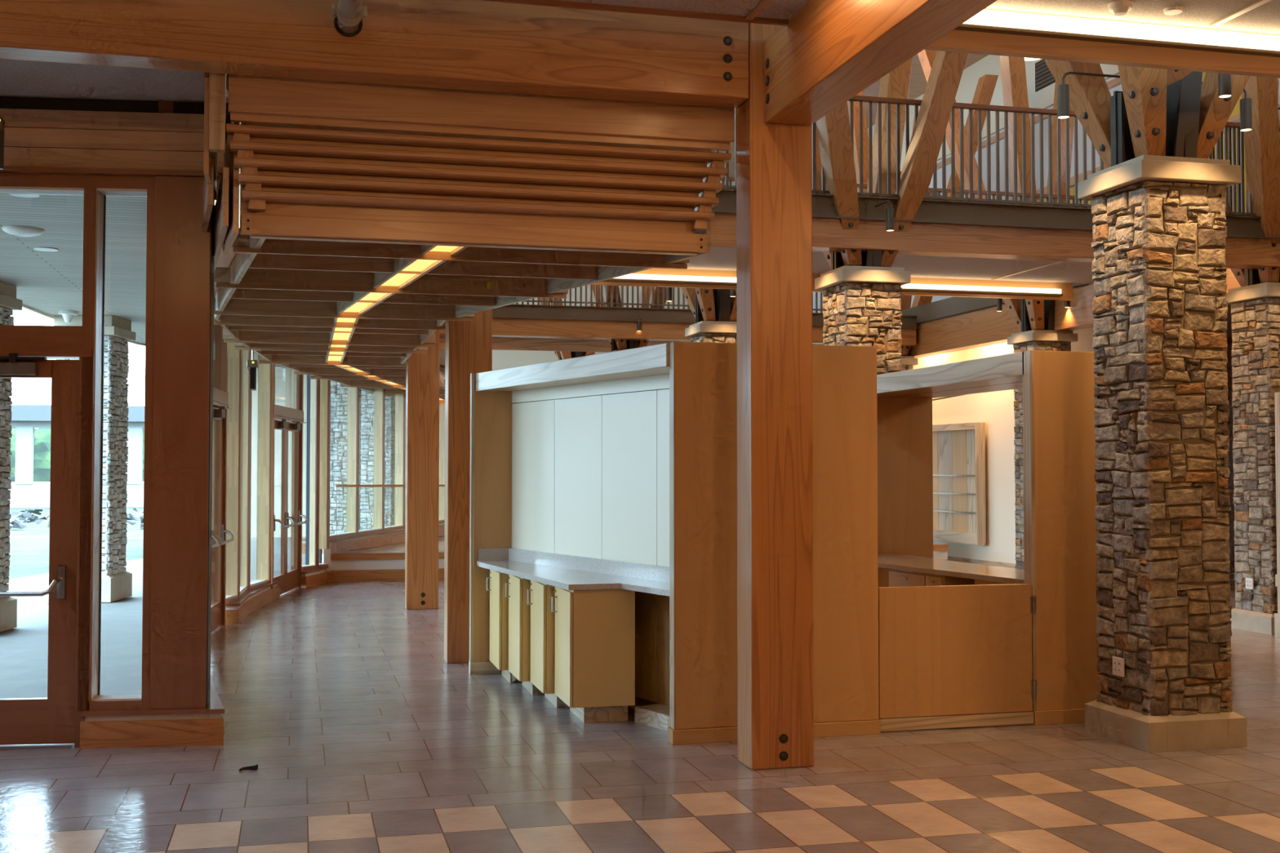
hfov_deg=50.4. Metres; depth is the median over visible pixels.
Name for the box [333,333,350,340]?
diffuser
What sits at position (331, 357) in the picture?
diffuser
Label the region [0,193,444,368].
ceiling
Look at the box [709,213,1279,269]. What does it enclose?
timber beam
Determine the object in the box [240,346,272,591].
window
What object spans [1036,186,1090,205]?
wall
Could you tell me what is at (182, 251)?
column
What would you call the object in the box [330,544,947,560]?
trim
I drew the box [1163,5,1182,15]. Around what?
ceiling disc
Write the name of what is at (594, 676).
base cabinet
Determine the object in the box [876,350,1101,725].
kiosk
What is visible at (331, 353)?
diffuser
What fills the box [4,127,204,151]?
trim
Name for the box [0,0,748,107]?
timber beam
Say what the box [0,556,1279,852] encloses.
floor
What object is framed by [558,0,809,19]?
ceiling
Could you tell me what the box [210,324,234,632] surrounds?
door
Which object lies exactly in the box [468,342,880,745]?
partition wall
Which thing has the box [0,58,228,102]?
ceiling
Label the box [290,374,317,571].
window
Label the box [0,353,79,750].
door
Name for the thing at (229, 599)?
window
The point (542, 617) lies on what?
base cabinet
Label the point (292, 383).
window
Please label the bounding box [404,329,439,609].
timber post
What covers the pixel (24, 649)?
pavement
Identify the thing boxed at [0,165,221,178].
trim
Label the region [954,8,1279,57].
strip light
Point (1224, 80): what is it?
pendant spotlight
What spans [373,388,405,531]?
window
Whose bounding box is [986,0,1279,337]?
ceiling
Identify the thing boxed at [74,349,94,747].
trim
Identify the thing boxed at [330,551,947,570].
platform
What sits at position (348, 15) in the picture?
spotlight
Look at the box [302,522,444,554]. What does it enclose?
window sill
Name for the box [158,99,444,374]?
wall
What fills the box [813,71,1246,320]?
wall
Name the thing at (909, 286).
strip light
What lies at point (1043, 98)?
wall
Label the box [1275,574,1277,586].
countertop
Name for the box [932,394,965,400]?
ceiling track
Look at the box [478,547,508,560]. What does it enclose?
backsplash
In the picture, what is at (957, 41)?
trim
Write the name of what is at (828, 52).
timber beam
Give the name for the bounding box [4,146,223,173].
trim
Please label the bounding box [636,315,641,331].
pendant spotlight
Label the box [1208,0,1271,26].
trim
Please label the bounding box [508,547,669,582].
backsplash
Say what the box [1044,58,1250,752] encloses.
stone column
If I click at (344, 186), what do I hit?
slatted ceiling
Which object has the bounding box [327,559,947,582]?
platform
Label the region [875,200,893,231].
pendant spotlight
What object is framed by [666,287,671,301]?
pendant spotlight
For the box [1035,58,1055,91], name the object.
air vent
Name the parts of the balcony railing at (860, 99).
rail, handrail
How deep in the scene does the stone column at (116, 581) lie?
17.44 m
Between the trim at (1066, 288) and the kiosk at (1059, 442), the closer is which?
the kiosk at (1059, 442)
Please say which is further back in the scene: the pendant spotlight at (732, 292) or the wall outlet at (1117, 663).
the pendant spotlight at (732, 292)
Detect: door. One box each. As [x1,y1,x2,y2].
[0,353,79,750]
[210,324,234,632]
[270,364,307,600]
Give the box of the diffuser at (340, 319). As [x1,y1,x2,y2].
[337,317,355,322]
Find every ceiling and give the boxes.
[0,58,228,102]
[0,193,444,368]
[440,335,824,345]
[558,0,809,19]
[686,246,1097,284]
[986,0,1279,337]
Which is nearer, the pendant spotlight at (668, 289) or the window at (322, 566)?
the pendant spotlight at (668, 289)
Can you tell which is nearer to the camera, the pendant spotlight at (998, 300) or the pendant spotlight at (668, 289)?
the pendant spotlight at (668, 289)
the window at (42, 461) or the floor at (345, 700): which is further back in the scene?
the window at (42, 461)
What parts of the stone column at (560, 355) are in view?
steel plate, steel plate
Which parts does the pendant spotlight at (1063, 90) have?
arm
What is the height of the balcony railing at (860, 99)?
0.990 m
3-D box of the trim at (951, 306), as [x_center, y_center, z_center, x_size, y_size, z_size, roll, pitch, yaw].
[5.239,-1.953,20.836,0.055,0.285,14.800,0,-2,-14]
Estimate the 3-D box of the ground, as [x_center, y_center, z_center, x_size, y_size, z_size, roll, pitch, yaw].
[-58.788,3.025,39.115,220.000,0.100,210.000,0,-2,-14]
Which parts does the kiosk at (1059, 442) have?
panel, edge post, panel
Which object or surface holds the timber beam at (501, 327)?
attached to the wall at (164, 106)
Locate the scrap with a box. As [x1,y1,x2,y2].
[239,764,257,771]
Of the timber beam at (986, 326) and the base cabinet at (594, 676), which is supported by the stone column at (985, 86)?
the timber beam at (986, 326)
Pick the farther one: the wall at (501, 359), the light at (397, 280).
the wall at (501, 359)
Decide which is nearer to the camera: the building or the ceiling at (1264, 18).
the ceiling at (1264, 18)
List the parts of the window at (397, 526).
frame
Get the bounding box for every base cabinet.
[486,569,511,683]
[505,574,544,695]
[527,580,569,708]
[551,586,635,723]
[888,568,1026,711]
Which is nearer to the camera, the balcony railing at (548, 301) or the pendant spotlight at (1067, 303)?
the pendant spotlight at (1067, 303)
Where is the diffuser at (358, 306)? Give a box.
[343,302,372,311]
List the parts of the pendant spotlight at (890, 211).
arm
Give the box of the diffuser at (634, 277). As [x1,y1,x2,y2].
[613,273,736,282]
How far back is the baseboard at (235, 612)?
15.90 m
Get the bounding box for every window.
[0,186,155,711]
[8,427,50,481]
[225,338,241,604]
[239,586,248,599]
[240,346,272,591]
[285,367,299,409]
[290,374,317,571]
[309,377,330,568]
[328,394,444,540]
[346,386,382,535]
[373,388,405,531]
[439,402,444,519]
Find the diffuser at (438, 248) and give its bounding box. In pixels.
[429,245,457,252]
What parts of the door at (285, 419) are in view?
closer arm, closer arm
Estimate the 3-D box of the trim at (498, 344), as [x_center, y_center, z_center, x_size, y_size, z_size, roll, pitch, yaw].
[-1.592,-1.538,25.277,10.200,0.270,0.050,0,-2,-14]
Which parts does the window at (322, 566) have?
frame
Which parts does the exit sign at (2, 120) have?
sign panel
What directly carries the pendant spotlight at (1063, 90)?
attached to the stone column at (1160, 304)
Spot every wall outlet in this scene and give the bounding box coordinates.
[1112,656,1124,677]
[1245,577,1253,589]
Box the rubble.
[7,506,143,529]
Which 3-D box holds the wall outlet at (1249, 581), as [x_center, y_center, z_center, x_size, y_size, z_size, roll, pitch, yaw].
[6.340,1.635,14.156,0.016,0.114,0.114,0,-2,-14]
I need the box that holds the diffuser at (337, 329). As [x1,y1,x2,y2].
[334,327,351,331]
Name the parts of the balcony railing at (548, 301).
rail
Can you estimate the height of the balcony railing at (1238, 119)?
1.500 m
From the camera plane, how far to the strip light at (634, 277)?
16.20 m
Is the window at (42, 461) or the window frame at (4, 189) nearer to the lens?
the window frame at (4, 189)
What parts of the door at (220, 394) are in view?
closer arm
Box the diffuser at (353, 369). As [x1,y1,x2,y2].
[348,368,364,372]
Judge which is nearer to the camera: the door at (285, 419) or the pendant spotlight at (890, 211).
the pendant spotlight at (890, 211)
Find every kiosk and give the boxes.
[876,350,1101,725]
[1274,392,1279,638]
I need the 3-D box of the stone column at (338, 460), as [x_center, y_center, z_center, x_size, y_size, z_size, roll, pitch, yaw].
[-5.818,0.672,26.241,0.820,3.630,0.820,0,-2,6]
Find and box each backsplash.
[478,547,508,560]
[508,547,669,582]
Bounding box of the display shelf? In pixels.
[932,422,986,545]
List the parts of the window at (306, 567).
frame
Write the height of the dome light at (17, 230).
0.112 m
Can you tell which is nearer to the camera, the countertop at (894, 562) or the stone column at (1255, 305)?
the countertop at (894, 562)
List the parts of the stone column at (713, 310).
steel plate, steel plate, steel plate, steel plate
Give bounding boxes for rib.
[811,124,942,196]
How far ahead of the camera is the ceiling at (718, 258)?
16.13 m
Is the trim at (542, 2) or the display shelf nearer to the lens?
the trim at (542, 2)
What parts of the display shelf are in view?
mullion panel, mullion panel, panel, panel, mullion panel, mullion panel, panel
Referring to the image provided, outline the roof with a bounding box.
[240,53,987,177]
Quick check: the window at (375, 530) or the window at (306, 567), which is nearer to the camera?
the window at (306, 567)
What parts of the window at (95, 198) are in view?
frame, frame, frame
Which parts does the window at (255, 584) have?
frame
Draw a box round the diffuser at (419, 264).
[401,259,436,271]
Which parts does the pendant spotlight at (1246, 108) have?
arm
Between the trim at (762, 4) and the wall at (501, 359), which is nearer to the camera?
the trim at (762, 4)
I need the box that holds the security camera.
[57,310,77,322]
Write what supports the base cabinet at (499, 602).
on the floor at (345, 700)
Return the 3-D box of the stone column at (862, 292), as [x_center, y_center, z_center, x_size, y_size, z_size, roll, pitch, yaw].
[2.145,-2.015,13.185,2.707,8.220,2.707,0,-2,-14]
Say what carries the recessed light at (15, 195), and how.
in the ceiling at (49, 282)
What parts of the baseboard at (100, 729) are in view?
board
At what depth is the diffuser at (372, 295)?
10.35 m
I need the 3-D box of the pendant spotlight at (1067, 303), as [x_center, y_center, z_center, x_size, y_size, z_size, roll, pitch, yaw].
[5.773,-1.765,18.749,0.072,0.294,0.496,0,-2,-14]
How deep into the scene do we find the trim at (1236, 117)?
22.30 m
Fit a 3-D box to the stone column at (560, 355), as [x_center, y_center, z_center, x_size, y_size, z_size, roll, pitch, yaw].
[-1.278,-1.606,26.827,2.707,8.220,2.707,0,-2,-14]
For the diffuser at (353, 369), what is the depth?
18.18 m
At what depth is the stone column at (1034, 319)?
19.09 m
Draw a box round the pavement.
[0,537,306,698]
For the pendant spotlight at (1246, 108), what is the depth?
8.78 m
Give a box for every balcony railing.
[515,284,823,312]
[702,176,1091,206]
[706,95,1279,216]
[1211,103,1279,216]
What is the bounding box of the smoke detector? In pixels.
[1107,0,1133,15]
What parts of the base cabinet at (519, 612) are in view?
handle, door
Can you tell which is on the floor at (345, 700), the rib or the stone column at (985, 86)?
the stone column at (985, 86)
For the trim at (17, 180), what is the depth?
8.37 m
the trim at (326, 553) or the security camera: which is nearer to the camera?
the security camera
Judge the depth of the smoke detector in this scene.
6.96 m
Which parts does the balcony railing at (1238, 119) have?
handrail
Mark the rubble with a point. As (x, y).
(28, 513)
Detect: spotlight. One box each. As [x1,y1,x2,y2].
[331,0,367,36]
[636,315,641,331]
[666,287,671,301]
[729,288,735,297]
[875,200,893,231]
[996,297,1002,311]
[1057,71,1119,119]
[1064,300,1070,307]
[1174,69,1231,97]
[1201,81,1252,131]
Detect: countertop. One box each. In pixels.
[476,547,669,596]
[877,554,1024,584]
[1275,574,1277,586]
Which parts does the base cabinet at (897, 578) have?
drawer, drawer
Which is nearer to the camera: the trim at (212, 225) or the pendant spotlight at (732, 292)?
the trim at (212, 225)
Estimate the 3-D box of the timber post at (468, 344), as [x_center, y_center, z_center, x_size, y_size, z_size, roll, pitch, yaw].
[-1.514,0.180,11.995,0.385,3.760,0.266,0,-2,-14]
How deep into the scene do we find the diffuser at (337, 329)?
12.80 m
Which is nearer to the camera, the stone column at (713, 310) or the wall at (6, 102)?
the wall at (6, 102)
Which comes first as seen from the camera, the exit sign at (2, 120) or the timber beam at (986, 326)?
the exit sign at (2, 120)
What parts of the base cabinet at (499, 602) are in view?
handle, door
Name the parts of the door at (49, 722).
closer arm, rail, rail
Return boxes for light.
[1,225,44,236]
[9,194,39,197]
[33,246,57,251]
[327,245,457,399]
[604,273,736,285]
[901,283,1062,296]
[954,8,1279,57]
[1024,57,1039,60]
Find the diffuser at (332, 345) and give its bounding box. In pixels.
[330,344,345,346]
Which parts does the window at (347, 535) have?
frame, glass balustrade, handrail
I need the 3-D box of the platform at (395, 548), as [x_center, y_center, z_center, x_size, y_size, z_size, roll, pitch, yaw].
[-1.292,2.323,27.489,10.090,0.405,12.480,0,-2,-14]
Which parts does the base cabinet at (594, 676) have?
handle, door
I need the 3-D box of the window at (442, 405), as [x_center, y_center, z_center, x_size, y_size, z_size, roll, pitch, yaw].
[-3.838,0.549,26.461,0.165,2.610,0.083,0,-2,7]
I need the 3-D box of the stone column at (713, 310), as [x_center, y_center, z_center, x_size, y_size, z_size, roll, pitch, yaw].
[1.027,-1.870,18.027,2.707,8.220,2.707,0,-2,-14]
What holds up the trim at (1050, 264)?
attached to the ceiling at (718, 258)
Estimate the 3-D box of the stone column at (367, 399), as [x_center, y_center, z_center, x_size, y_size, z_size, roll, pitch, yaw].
[-5.478,0.749,28.799,0.820,3.630,0.820,0,-2,9]
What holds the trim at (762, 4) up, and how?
attached to the ceiling at (775, 9)
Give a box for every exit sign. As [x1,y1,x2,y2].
[0,115,4,169]
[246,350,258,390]
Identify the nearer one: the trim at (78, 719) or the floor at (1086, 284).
the trim at (78, 719)
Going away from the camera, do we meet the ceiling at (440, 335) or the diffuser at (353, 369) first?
the diffuser at (353, 369)
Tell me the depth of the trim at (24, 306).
17.05 m
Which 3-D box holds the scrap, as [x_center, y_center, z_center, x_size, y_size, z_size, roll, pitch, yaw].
[-2.197,1.916,7.642,0.104,0.027,0.045,0,-2,-14]
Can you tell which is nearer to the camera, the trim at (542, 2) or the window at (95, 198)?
the trim at (542, 2)
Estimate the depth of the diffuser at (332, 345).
14.52 m
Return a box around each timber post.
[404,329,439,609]
[444,309,492,663]
[736,22,813,769]
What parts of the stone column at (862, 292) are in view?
steel plate, steel plate, steel plate, steel plate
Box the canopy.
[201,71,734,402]
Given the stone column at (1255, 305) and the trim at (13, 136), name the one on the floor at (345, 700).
the stone column at (1255, 305)
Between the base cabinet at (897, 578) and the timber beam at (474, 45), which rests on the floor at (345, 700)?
the base cabinet at (897, 578)
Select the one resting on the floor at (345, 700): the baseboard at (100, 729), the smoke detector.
the baseboard at (100, 729)
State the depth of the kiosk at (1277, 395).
13.60 m
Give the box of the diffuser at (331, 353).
[328,351,343,355]
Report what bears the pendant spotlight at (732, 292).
hanging from the stone column at (713, 310)
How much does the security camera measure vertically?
0.140 m
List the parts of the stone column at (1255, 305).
steel plate, steel plate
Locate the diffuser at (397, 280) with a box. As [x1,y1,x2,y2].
[381,273,417,286]
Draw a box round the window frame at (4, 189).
[0,186,84,349]
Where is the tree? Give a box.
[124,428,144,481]
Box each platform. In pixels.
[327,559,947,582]
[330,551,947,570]
[335,536,938,553]
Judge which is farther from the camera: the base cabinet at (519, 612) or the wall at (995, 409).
the wall at (995, 409)
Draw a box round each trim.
[0,108,204,132]
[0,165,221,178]
[0,173,220,196]
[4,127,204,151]
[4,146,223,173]
[22,303,286,368]
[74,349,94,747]
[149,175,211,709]
[206,200,214,708]
[323,540,330,571]
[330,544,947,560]
[439,336,671,352]
[481,0,788,26]
[588,267,1072,300]
[745,0,772,19]
[900,283,1086,324]
[924,8,1279,78]
[937,77,1121,169]
[991,261,1062,279]
[1011,113,1239,199]
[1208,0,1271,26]
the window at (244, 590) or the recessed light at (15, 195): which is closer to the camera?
the recessed light at (15, 195)
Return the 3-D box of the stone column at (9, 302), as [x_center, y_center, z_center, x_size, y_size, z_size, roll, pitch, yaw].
[-7.006,0.308,14.096,0.820,3.630,0.820,0,-2,-2]
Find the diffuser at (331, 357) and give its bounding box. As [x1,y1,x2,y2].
[327,355,342,360]
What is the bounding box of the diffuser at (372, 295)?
[360,292,386,300]
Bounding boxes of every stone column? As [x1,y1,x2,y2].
[0,281,22,631]
[46,315,135,602]
[321,380,361,556]
[360,388,395,530]
[539,296,595,359]
[680,287,737,342]
[811,50,968,374]
[811,74,998,371]
[917,48,1106,569]
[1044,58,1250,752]
[1211,75,1279,635]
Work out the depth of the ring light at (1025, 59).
18.95 m
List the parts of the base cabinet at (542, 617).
handle, door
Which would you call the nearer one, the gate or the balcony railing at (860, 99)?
the gate
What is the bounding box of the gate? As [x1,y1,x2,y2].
[878,583,1036,731]
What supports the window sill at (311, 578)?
on the floor at (345, 700)
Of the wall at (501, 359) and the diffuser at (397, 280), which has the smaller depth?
the diffuser at (397, 280)
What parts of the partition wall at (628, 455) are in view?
edge trim, panel, panel, panel, filler panel, panel, panel, panel, panel, edge trim, panel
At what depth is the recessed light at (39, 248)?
11.99 m
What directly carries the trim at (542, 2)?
attached to the ceiling at (775, 9)
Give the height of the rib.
3.400 m
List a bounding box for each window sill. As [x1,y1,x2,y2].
[298,568,328,587]
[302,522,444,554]
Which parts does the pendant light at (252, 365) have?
stem, sign panel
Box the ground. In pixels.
[8,506,291,789]
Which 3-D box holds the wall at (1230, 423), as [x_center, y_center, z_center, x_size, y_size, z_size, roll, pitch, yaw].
[12.615,-2.513,17.954,0.200,9.500,40.000,0,-2,-14]
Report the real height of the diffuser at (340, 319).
0.006 m
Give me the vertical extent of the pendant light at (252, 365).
0.550 m
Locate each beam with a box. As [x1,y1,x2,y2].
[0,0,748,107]
[440,317,915,346]
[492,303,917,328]
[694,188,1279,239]
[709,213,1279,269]
[764,0,996,125]
[905,267,1241,358]
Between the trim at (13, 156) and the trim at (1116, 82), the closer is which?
the trim at (13, 156)
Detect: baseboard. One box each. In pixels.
[79,677,224,748]
[225,579,280,624]
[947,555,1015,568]
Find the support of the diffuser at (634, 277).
attached to the strip light at (634, 277)
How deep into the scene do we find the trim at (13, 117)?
8.35 m
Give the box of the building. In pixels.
[8,404,144,507]
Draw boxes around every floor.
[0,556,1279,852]
[922,284,1088,323]
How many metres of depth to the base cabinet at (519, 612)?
10.11 m
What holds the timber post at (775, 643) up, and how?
on the floor at (345, 700)
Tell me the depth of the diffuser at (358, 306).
11.04 m
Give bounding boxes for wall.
[0,73,231,174]
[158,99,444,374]
[239,168,734,537]
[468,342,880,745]
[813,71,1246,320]
[900,54,1119,171]
[912,327,1094,564]
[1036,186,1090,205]
[1225,337,1235,560]

